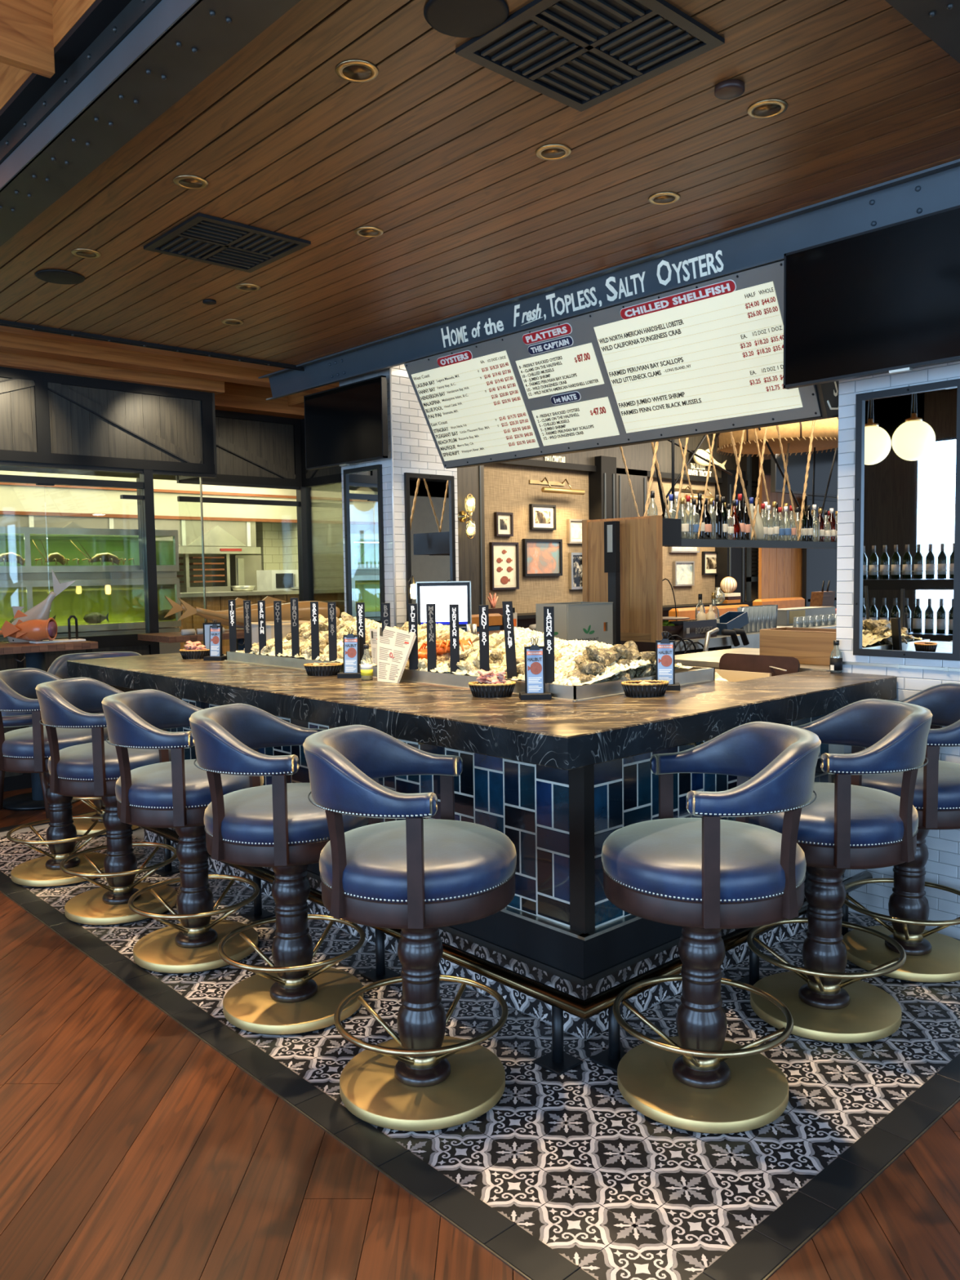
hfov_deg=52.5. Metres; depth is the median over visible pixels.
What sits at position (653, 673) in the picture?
oyster
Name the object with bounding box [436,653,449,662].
oyster
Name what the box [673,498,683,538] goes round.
bottle
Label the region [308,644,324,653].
oyster
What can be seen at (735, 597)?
book
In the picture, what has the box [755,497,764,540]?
bottle
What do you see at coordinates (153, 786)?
seat cushion
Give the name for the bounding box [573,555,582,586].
print
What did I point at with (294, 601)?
paddle
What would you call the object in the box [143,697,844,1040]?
bar
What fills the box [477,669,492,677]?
cracker
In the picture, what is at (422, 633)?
oyster
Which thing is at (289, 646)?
oyster
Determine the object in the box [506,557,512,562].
print
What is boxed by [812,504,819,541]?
bottle
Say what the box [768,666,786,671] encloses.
knife
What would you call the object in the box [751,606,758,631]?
glass tumbler
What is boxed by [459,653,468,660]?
oyster
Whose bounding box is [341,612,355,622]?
oyster
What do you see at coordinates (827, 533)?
bottle
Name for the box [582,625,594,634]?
print
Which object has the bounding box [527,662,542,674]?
print
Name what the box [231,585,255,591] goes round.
steel pan
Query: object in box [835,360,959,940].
wall
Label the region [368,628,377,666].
paper menu
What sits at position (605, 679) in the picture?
oyster
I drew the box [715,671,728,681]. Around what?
ice
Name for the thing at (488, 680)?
cracker
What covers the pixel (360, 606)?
paddle
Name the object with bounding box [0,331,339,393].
timber beam
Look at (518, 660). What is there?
oyster
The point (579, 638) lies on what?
print
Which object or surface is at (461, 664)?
oyster
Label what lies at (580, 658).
oyster
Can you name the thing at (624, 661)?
oyster
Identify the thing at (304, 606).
fish
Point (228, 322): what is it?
recessed light
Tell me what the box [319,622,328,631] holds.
oyster
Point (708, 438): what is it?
rope
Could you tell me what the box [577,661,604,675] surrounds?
oyster
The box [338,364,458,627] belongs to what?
wall column
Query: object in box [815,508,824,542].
bottle
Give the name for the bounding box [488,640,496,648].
oyster
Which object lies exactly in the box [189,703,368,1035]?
bar stool
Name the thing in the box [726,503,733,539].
bottle
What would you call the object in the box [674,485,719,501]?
picture light
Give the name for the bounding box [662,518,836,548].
shelf
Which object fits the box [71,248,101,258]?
recessed light
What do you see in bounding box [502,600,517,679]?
paddle
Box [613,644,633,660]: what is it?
oyster
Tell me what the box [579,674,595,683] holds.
oyster
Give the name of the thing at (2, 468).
ceiling
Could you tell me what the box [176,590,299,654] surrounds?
kitchen pass
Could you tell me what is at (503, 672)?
cracker
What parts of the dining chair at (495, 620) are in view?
backrest, rail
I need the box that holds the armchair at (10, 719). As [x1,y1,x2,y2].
[0,711,48,818]
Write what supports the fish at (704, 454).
attached to the wall at (507, 488)
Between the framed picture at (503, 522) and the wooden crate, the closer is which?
the wooden crate
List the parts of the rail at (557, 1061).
post, post, post, post, post, post, post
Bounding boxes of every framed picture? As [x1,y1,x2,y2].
[488,542,519,590]
[493,511,513,536]
[522,538,562,576]
[528,503,555,529]
[566,519,586,543]
[568,552,582,589]
[668,535,699,552]
[672,560,694,586]
[702,551,717,574]
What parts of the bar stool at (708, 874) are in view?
arm post, plate, nailhead trim, arm post, backrest, post, nailhead trim, post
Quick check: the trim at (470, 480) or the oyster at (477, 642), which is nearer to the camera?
the oyster at (477, 642)
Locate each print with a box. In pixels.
[210,635,219,644]
[345,647,356,657]
[493,546,515,586]
[497,557,502,562]
[497,566,502,571]
[500,519,507,529]
[500,576,510,584]
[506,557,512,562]
[506,566,513,572]
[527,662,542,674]
[534,510,550,523]
[571,524,582,538]
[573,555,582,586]
[577,637,597,640]
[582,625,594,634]
[658,654,671,666]
[672,546,696,549]
[676,562,692,584]
[706,557,716,568]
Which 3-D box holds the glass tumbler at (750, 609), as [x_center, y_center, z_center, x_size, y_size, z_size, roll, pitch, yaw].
[2.027,-0.152,7.368,0.084,0.189,0.082,-4,5,-42]
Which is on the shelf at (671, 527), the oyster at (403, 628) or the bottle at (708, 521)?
the bottle at (708, 521)
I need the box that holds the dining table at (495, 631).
[476,630,504,635]
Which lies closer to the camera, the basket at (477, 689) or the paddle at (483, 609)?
the basket at (477, 689)
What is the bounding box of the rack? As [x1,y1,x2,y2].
[160,553,231,592]
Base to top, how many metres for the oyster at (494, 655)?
0.092 m
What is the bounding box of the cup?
[466,623,476,634]
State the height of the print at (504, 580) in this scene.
0.090 m
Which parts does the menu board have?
title plate, menu panel, title plate, title plate, menu panel, title plate, menu panel, title plate, menu panel, plate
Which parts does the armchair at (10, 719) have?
leg, backrest, arm rail, leg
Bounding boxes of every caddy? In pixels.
[669,618,716,639]
[715,611,748,635]
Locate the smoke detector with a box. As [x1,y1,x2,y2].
[714,79,744,99]
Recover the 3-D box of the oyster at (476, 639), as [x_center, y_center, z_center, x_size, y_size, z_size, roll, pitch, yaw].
[0.008,0.014,4.217,0.081,0.068,0.127,-3,4,-29]
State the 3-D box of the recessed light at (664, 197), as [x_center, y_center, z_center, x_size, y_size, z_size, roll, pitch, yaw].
[0.729,-1.782,3.850,0.127,0.077,0.127,-4,5,-42]
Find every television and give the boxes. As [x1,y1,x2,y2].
[303,375,388,470]
[762,447,838,497]
[782,204,959,389]
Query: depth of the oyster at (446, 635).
4.45 m
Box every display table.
[0,638,97,810]
[137,628,244,650]
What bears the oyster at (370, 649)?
on the crushed ice at (571, 649)
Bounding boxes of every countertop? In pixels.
[66,652,897,770]
[671,617,836,654]
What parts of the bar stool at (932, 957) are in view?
plate, backrest, arm post, post, nailhead trim, nailhead trim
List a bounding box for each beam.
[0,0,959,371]
[0,325,285,371]
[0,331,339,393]
[0,351,224,395]
[214,382,311,419]
[257,158,959,399]
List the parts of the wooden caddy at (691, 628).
board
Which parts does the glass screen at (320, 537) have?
head rail, post, pane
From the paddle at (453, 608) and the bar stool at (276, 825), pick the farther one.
the paddle at (453, 608)
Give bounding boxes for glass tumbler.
[737,607,748,632]
[742,607,753,632]
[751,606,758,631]
[751,606,762,631]
[755,606,767,629]
[762,605,771,628]
[765,605,776,628]
[768,604,777,627]
[792,617,801,627]
[799,616,808,626]
[805,616,814,626]
[812,615,821,626]
[818,614,826,625]
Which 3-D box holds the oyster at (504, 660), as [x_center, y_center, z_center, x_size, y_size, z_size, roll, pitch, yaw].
[0.124,0.095,3.912,0.087,0.066,0.119,-4,5,-42]
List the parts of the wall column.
bullnose trim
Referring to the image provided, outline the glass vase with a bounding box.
[711,587,724,604]
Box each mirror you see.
[404,472,456,603]
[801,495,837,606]
[853,378,959,661]
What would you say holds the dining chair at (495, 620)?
on the floor
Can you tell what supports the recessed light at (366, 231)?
in the ceiling at (435, 152)
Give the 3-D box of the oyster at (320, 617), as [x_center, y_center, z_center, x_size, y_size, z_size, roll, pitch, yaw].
[-0.878,-0.096,5.286,0.076,0.088,0.089,-4,5,-40]
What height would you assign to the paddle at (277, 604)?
0.328 m
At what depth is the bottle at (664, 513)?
7.04 m
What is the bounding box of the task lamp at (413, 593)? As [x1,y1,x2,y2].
[406,575,416,622]
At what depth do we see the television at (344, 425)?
6.71 m
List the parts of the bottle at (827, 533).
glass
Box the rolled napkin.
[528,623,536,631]
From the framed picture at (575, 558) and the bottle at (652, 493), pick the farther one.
the framed picture at (575, 558)
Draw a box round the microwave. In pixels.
[256,569,298,591]
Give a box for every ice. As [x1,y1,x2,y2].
[235,617,695,685]
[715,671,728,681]
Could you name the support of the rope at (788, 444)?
attached to the shelf at (671, 527)
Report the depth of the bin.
4.58 m
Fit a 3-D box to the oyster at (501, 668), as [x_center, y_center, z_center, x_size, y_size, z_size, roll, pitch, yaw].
[0.095,0.131,3.808,0.088,0.067,0.126,2,5,38]
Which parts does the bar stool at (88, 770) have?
post, nailhead trim, backrest, nailhead trim, arm post, plate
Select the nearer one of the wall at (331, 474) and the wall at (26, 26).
the wall at (26, 26)
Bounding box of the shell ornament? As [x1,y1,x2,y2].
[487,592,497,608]
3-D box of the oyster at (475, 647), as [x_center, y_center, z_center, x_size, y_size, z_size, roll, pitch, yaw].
[-0.030,0.050,4.130,0.064,0.063,0.089,-1,4,0]
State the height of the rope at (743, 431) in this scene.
1.250 m
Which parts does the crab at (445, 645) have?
leg, leg, leg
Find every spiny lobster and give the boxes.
[0,551,42,565]
[32,539,89,565]
[70,539,134,564]
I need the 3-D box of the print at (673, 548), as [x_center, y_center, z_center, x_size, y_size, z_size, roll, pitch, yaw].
[2.740,-1.286,13.043,0.554,0.142,0.002,-4,5,-42]
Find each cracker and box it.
[190,641,196,648]
[475,675,487,680]
[476,679,487,683]
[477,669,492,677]
[479,670,494,676]
[484,677,493,684]
[488,675,499,684]
[495,671,505,675]
[496,672,503,678]
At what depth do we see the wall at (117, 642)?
7.32 m
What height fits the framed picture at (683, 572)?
0.330 m
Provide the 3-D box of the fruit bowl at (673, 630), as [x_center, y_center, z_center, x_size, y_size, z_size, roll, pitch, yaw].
[1.290,-0.217,6.768,0.340,0.424,0.340,-4,5,-42]
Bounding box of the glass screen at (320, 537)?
[176,480,344,618]
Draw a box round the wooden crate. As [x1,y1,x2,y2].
[759,626,835,665]
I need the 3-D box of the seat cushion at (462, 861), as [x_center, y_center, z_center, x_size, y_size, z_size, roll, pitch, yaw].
[-0.180,0.624,2.852,0.576,0.112,0.576,0,4,6]
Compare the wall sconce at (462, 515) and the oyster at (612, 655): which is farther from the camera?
the wall sconce at (462, 515)
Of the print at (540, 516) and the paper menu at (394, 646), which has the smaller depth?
the paper menu at (394, 646)
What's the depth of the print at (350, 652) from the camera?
4.36 m
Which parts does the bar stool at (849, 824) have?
plate, arm post, nailhead trim, post, backrest, nailhead trim, post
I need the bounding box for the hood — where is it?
[0,470,297,554]
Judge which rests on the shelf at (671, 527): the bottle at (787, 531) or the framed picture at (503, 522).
the bottle at (787, 531)
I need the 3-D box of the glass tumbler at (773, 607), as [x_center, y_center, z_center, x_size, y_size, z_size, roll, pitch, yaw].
[2.268,-0.171,7.589,0.084,0.189,0.082,-4,5,-42]
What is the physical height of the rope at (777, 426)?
1.199 m
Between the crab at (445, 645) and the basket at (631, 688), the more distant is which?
the crab at (445, 645)
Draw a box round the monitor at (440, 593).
[415,581,471,627]
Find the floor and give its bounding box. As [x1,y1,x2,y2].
[0,787,959,1279]
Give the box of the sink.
[715,642,759,650]
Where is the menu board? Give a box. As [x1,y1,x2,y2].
[404,260,839,468]
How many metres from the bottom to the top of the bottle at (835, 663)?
0.141 m
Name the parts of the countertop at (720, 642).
panel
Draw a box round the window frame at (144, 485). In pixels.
[0,460,217,654]
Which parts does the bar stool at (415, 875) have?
post, nailhead trim, post, backrest, arm post, nailhead trim, plate, arm post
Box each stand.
[0,571,180,653]
[29,615,85,643]
[202,622,223,655]
[203,619,226,660]
[337,627,360,678]
[512,607,517,627]
[519,636,551,700]
[655,631,679,690]
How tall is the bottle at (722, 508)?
0.319 m
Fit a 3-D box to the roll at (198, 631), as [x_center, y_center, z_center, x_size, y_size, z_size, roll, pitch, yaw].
[-2.086,-0.066,7.330,0.100,0.044,0.044,-4,5,-42]
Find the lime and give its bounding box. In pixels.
[662,620,669,625]
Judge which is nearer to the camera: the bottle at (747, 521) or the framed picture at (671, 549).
the bottle at (747, 521)
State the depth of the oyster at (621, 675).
3.66 m
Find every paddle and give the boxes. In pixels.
[227,600,236,651]
[243,600,252,653]
[257,600,266,654]
[273,600,282,656]
[289,597,299,657]
[310,601,319,659]
[327,601,337,662]
[355,602,365,664]
[381,603,390,631]
[408,603,418,669]
[426,604,436,671]
[448,604,459,673]
[479,604,489,676]
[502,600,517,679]
[543,606,555,683]
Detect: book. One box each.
[488,607,502,612]
[488,611,502,614]
[720,592,740,596]
[720,595,741,599]
[720,599,740,603]
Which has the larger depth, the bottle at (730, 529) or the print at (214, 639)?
the bottle at (730, 529)
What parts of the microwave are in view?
door, handle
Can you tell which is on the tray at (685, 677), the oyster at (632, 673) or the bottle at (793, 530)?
the oyster at (632, 673)
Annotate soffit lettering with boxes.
[544,455,564,462]
[688,462,711,476]
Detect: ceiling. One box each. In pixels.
[0,0,959,364]
[0,465,175,479]
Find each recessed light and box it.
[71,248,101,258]
[173,174,208,189]
[221,319,244,324]
[235,283,261,291]
[335,59,378,82]
[353,226,383,237]
[535,143,571,160]
[648,191,680,204]
[746,98,787,118]
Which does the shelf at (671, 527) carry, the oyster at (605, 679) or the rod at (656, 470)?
the rod at (656, 470)
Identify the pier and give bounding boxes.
[251,522,283,570]
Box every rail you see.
[102,804,872,1075]
[842,661,959,671]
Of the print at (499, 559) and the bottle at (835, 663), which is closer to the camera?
the bottle at (835, 663)
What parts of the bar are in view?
stone sill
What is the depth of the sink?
7.26 m
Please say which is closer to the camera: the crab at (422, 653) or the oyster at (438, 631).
the crab at (422, 653)
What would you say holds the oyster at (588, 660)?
on the oyster
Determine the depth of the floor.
2.59 m
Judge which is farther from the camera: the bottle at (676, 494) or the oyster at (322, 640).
the bottle at (676, 494)
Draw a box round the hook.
[687,742,703,746]
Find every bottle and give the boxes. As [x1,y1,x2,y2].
[360,644,373,679]
[647,490,657,515]
[662,498,671,518]
[665,493,676,518]
[671,491,681,519]
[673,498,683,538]
[677,497,688,538]
[683,495,693,538]
[685,502,694,538]
[688,498,699,538]
[694,493,705,538]
[695,593,705,619]
[697,605,705,620]
[704,497,711,539]
[706,604,714,619]
[707,498,715,539]
[707,592,719,635]
[710,500,714,515]
[711,494,723,539]
[719,496,727,539]
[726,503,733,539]
[727,500,741,539]
[736,493,744,539]
[743,497,750,540]
[749,497,758,540]
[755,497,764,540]
[760,502,769,537]
[760,503,767,540]
[763,505,773,540]
[768,502,778,540]
[770,502,782,540]
[774,506,784,541]
[779,506,791,541]
[781,502,791,541]
[786,505,795,541]
[791,506,802,541]
[791,509,798,540]
[798,506,807,541]
[805,505,813,541]
[811,510,815,537]
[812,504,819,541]
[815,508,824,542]
[823,510,831,542]
[824,511,830,542]
[826,508,835,542]
[829,640,842,672]
[835,511,837,537]
[835,515,837,542]
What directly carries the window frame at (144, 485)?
on the floor
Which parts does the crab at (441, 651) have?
leg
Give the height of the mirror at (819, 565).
1.650 m
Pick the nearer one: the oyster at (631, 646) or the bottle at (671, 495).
the oyster at (631, 646)
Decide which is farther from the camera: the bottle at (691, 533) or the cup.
the bottle at (691, 533)
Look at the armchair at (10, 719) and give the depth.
6.02 m
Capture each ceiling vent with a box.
[143,212,311,272]
[455,0,724,111]
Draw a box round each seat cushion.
[1,725,109,758]
[47,740,171,781]
[115,759,263,808]
[204,782,368,845]
[319,818,516,902]
[601,817,806,902]
[748,782,918,846]
[831,760,959,809]
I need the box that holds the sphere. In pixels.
[720,576,737,593]
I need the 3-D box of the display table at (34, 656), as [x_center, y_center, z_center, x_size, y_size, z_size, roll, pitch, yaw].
[-3.478,0.603,6.259,1.870,1.099,0.605,-4,5,-42]
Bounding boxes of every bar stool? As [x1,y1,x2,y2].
[0,667,109,887]
[35,677,177,925]
[47,651,142,835]
[101,688,263,973]
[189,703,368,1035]
[302,724,516,1131]
[601,721,821,1133]
[746,698,933,1044]
[831,682,959,983]
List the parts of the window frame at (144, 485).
pane, pane, head rail, post, post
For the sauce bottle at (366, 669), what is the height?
0.155 m
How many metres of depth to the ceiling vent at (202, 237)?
4.28 m
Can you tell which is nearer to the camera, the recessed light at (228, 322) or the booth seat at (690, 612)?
the recessed light at (228, 322)
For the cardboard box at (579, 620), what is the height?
0.335 m
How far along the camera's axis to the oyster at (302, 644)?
4.96 m
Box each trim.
[457,465,485,614]
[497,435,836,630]
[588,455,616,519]
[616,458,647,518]
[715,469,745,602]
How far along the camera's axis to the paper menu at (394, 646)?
4.17 m
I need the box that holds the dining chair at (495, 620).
[460,613,502,631]
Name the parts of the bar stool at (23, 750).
post, nailhead trim, nailhead trim, backrest, arm post, plate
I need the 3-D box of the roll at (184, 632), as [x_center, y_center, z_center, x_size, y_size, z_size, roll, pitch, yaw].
[-2.175,-0.059,7.249,0.100,0.044,0.044,-4,5,-42]
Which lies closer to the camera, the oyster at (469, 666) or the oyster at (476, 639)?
the oyster at (469, 666)
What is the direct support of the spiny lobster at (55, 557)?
in the fish tank at (123, 544)
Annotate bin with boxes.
[715,669,771,681]
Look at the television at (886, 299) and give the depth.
3.81 m
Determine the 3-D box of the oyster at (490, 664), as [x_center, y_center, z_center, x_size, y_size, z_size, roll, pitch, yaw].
[0.059,0.119,3.856,0.065,0.059,0.064,-1,4,-3]
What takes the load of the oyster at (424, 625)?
on the crushed ice at (571, 649)
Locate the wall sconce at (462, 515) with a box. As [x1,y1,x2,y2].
[457,493,475,538]
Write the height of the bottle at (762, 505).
0.289 m
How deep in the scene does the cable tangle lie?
6.56 m
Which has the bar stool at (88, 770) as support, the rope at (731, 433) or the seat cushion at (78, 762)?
the seat cushion at (78, 762)
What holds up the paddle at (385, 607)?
on the crushed ice at (571, 649)
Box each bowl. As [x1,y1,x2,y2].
[662,577,690,639]
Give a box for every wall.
[0,0,54,78]
[0,0,95,110]
[0,366,217,479]
[0,553,223,588]
[0,633,150,791]
[175,409,302,486]
[229,522,298,580]
[299,418,342,487]
[484,463,834,613]
[758,453,828,599]
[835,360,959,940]
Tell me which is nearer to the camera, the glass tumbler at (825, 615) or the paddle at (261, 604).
the paddle at (261, 604)
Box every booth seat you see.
[668,604,748,622]
[752,597,804,608]
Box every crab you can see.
[417,640,449,653]
[417,648,442,659]
[435,637,471,652]
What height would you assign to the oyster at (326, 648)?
0.076 m
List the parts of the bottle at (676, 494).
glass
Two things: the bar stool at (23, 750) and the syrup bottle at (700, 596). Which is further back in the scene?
the syrup bottle at (700, 596)
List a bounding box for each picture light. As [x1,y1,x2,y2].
[528,477,585,494]
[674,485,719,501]
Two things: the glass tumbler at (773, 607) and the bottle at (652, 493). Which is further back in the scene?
the glass tumbler at (773, 607)
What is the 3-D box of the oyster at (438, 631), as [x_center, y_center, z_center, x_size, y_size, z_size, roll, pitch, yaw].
[-0.192,-0.026,4.511,0.078,0.041,0.061,-3,5,-31]
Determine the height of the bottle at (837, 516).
0.289 m
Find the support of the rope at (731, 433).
attached to the shelf at (671, 527)
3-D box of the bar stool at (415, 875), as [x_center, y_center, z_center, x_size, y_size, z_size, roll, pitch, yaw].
[-0.193,0.806,2.866,0.606,1.055,0.623,0,4,6]
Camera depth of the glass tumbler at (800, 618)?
7.90 m
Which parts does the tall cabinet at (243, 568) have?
panel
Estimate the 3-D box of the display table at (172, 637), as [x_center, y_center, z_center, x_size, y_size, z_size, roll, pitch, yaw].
[-1.915,0.473,7.819,1.430,1.099,0.575,-4,5,-42]
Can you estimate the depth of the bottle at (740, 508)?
7.32 m
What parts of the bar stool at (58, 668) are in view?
backrest, plate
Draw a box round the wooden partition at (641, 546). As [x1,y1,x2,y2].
[582,515,662,652]
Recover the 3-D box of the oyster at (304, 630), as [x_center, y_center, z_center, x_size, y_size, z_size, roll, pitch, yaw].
[-0.937,-0.025,5.152,0.116,0.074,0.079,1,4,19]
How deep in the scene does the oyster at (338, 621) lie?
5.02 m
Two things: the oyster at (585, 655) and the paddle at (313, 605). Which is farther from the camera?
the paddle at (313, 605)
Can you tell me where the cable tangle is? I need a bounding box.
[662,631,703,653]
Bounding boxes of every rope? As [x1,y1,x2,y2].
[619,446,639,516]
[643,441,658,516]
[650,442,670,518]
[675,437,688,518]
[678,438,695,509]
[697,433,715,538]
[706,435,720,502]
[728,431,756,540]
[729,430,744,519]
[751,426,767,540]
[753,428,772,521]
[776,425,799,540]
[779,443,790,519]
[796,420,815,541]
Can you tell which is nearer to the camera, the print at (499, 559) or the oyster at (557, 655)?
the oyster at (557, 655)
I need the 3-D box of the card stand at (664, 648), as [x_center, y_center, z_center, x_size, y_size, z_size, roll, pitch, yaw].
[0.714,0.078,3.749,0.110,0.226,0.080,0,4,9]
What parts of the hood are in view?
triangle panel, triangle panel, triangle panel, red plate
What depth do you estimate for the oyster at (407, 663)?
4.20 m
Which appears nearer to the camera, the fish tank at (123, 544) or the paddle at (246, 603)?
the paddle at (246, 603)
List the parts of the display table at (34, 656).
post, plate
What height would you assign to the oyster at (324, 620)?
0.081 m
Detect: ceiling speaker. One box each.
[35,269,84,284]
[423,0,509,37]
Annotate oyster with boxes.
[250,644,258,653]
[257,643,275,654]
[282,641,291,649]
[285,628,300,640]
[286,642,291,648]
[298,628,308,634]
[299,638,307,642]
[299,638,311,648]
[300,622,308,628]
[302,630,311,637]
[302,643,326,653]
[306,648,321,657]
[308,630,328,639]
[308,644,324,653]
[310,613,324,622]
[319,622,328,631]
[319,636,327,644]
[320,617,328,623]
[320,651,339,660]
[322,633,328,644]
[323,644,328,654]
[336,617,343,626]
[336,622,346,631]
[336,625,348,639]
[337,644,341,651]
[337,650,342,658]
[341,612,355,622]
[351,626,368,635]
[365,633,369,640]
[365,647,371,653]
[365,653,372,657]
[398,626,407,631]
[404,621,408,628]
[404,658,421,669]
[417,627,426,639]
[417,639,425,647]
[417,657,427,669]
[421,622,426,628]
[435,630,445,634]
[435,631,449,640]
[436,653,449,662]
[456,660,466,670]
[459,644,466,654]
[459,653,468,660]
[463,644,471,649]
[464,657,479,671]
[465,644,478,653]
[465,650,479,675]
[471,636,479,643]
[471,640,479,648]
[473,655,493,668]
[488,632,500,640]
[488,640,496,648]
[488,648,504,654]
[488,651,503,660]
[488,662,500,666]
[489,663,506,670]
[492,659,502,664]
[492,666,506,675]
[493,633,504,646]
[498,644,505,652]
[501,657,520,664]
[505,663,524,675]
[515,640,524,651]
[515,647,524,657]
[515,657,524,664]
[554,650,561,661]
[566,667,588,678]
[573,654,584,665]
[573,657,592,670]
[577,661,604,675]
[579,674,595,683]
[582,646,597,658]
[585,646,605,664]
[590,672,608,682]
[597,648,622,663]
[603,658,609,667]
[606,671,630,681]
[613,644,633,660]
[616,658,631,665]
[623,640,639,659]
[624,668,635,678]
[633,660,653,677]
[637,651,655,662]
[649,667,655,675]
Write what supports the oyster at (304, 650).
on the crushed ice at (571, 649)
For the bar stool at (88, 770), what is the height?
1.055 m
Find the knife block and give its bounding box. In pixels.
[809,580,835,606]
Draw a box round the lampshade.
[716,417,838,457]
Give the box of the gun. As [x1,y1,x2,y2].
[702,627,749,652]
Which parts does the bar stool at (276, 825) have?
post, nailhead trim, post, backrest, arm post, nailhead trim, plate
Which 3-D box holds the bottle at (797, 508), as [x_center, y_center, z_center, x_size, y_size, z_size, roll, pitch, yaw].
[2.580,-0.940,7.915,0.082,0.279,0.082,-4,5,-42]
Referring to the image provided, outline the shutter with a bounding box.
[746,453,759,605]
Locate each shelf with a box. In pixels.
[0,571,177,580]
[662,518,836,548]
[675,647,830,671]
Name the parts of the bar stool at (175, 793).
post, nailhead trim, backrest, post, arm post, nailhead trim, plate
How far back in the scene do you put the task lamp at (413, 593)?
6.33 m
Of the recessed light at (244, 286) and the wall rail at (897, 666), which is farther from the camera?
the recessed light at (244, 286)
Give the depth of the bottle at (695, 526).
6.93 m
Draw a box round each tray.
[223,650,715,702]
[719,653,799,675]
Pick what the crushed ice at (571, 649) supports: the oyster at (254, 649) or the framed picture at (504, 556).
the oyster at (254, 649)
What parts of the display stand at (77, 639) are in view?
plate, rod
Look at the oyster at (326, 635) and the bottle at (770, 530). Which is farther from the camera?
the bottle at (770, 530)
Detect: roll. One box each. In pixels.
[180,628,195,635]
[195,628,203,634]
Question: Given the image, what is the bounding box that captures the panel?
[604,520,620,645]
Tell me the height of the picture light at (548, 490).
0.186 m
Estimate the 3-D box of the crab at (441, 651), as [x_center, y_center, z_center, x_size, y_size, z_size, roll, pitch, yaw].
[-0.150,0.033,4.336,0.224,0.059,0.182,0,4,13]
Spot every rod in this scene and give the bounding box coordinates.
[651,442,664,512]
[665,435,706,498]
[666,440,733,475]
[671,439,674,518]
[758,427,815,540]
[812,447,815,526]
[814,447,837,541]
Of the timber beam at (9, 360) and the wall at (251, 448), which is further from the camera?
the wall at (251, 448)
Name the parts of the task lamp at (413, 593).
lamp glass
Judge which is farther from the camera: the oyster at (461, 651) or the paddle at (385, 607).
the paddle at (385, 607)
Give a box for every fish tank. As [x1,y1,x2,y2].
[0,526,179,573]
[0,577,181,635]
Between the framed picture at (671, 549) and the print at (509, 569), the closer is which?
the print at (509, 569)
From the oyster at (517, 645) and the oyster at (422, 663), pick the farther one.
the oyster at (422, 663)
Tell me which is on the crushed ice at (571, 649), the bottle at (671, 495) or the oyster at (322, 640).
the oyster at (322, 640)
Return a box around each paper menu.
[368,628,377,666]
[377,623,416,683]
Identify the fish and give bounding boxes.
[0,609,57,640]
[7,568,75,642]
[8,614,56,622]
[83,612,108,622]
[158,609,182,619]
[164,595,284,628]
[177,595,339,623]
[693,448,726,469]
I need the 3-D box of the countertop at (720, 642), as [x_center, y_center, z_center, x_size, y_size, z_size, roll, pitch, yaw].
[3.069,0.362,8.639,5.850,1.038,0.700,-4,5,-42]
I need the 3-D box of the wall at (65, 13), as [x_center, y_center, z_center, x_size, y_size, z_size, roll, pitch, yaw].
[0.182,-2.835,1.256,0.030,2.295,10.200,-4,5,-42]
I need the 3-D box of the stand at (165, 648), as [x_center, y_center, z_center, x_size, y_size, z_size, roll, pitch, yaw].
[-4.353,0.310,7.115,4.370,1.571,0.460,-4,5,-42]
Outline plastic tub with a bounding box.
[251,620,311,644]
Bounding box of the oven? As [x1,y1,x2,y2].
[160,586,231,592]
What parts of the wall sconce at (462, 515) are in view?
arm, lamp shade, bulb, bulb, lamp shade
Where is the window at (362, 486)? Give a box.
[342,464,385,623]
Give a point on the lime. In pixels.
(666, 622)
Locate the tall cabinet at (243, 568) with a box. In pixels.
[211,555,262,591]
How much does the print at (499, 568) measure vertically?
0.056 m
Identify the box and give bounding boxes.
[535,601,613,645]
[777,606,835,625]
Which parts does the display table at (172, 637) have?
post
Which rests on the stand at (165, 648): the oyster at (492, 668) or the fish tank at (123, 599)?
the fish tank at (123, 599)
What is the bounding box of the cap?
[202,298,216,304]
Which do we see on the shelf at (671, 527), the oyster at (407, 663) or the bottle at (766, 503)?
the bottle at (766, 503)
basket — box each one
[179,648,209,658]
[303,662,342,675]
[468,680,515,697]
[621,680,668,697]
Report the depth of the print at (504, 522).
10.77 m
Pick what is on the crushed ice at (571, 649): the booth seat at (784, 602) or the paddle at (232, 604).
the paddle at (232, 604)
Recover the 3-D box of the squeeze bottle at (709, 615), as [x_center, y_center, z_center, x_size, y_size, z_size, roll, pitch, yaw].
[1.648,-0.144,6.965,0.056,0.215,0.055,-4,5,-42]
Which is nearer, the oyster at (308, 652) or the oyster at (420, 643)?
the oyster at (420, 643)
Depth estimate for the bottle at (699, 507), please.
6.97 m

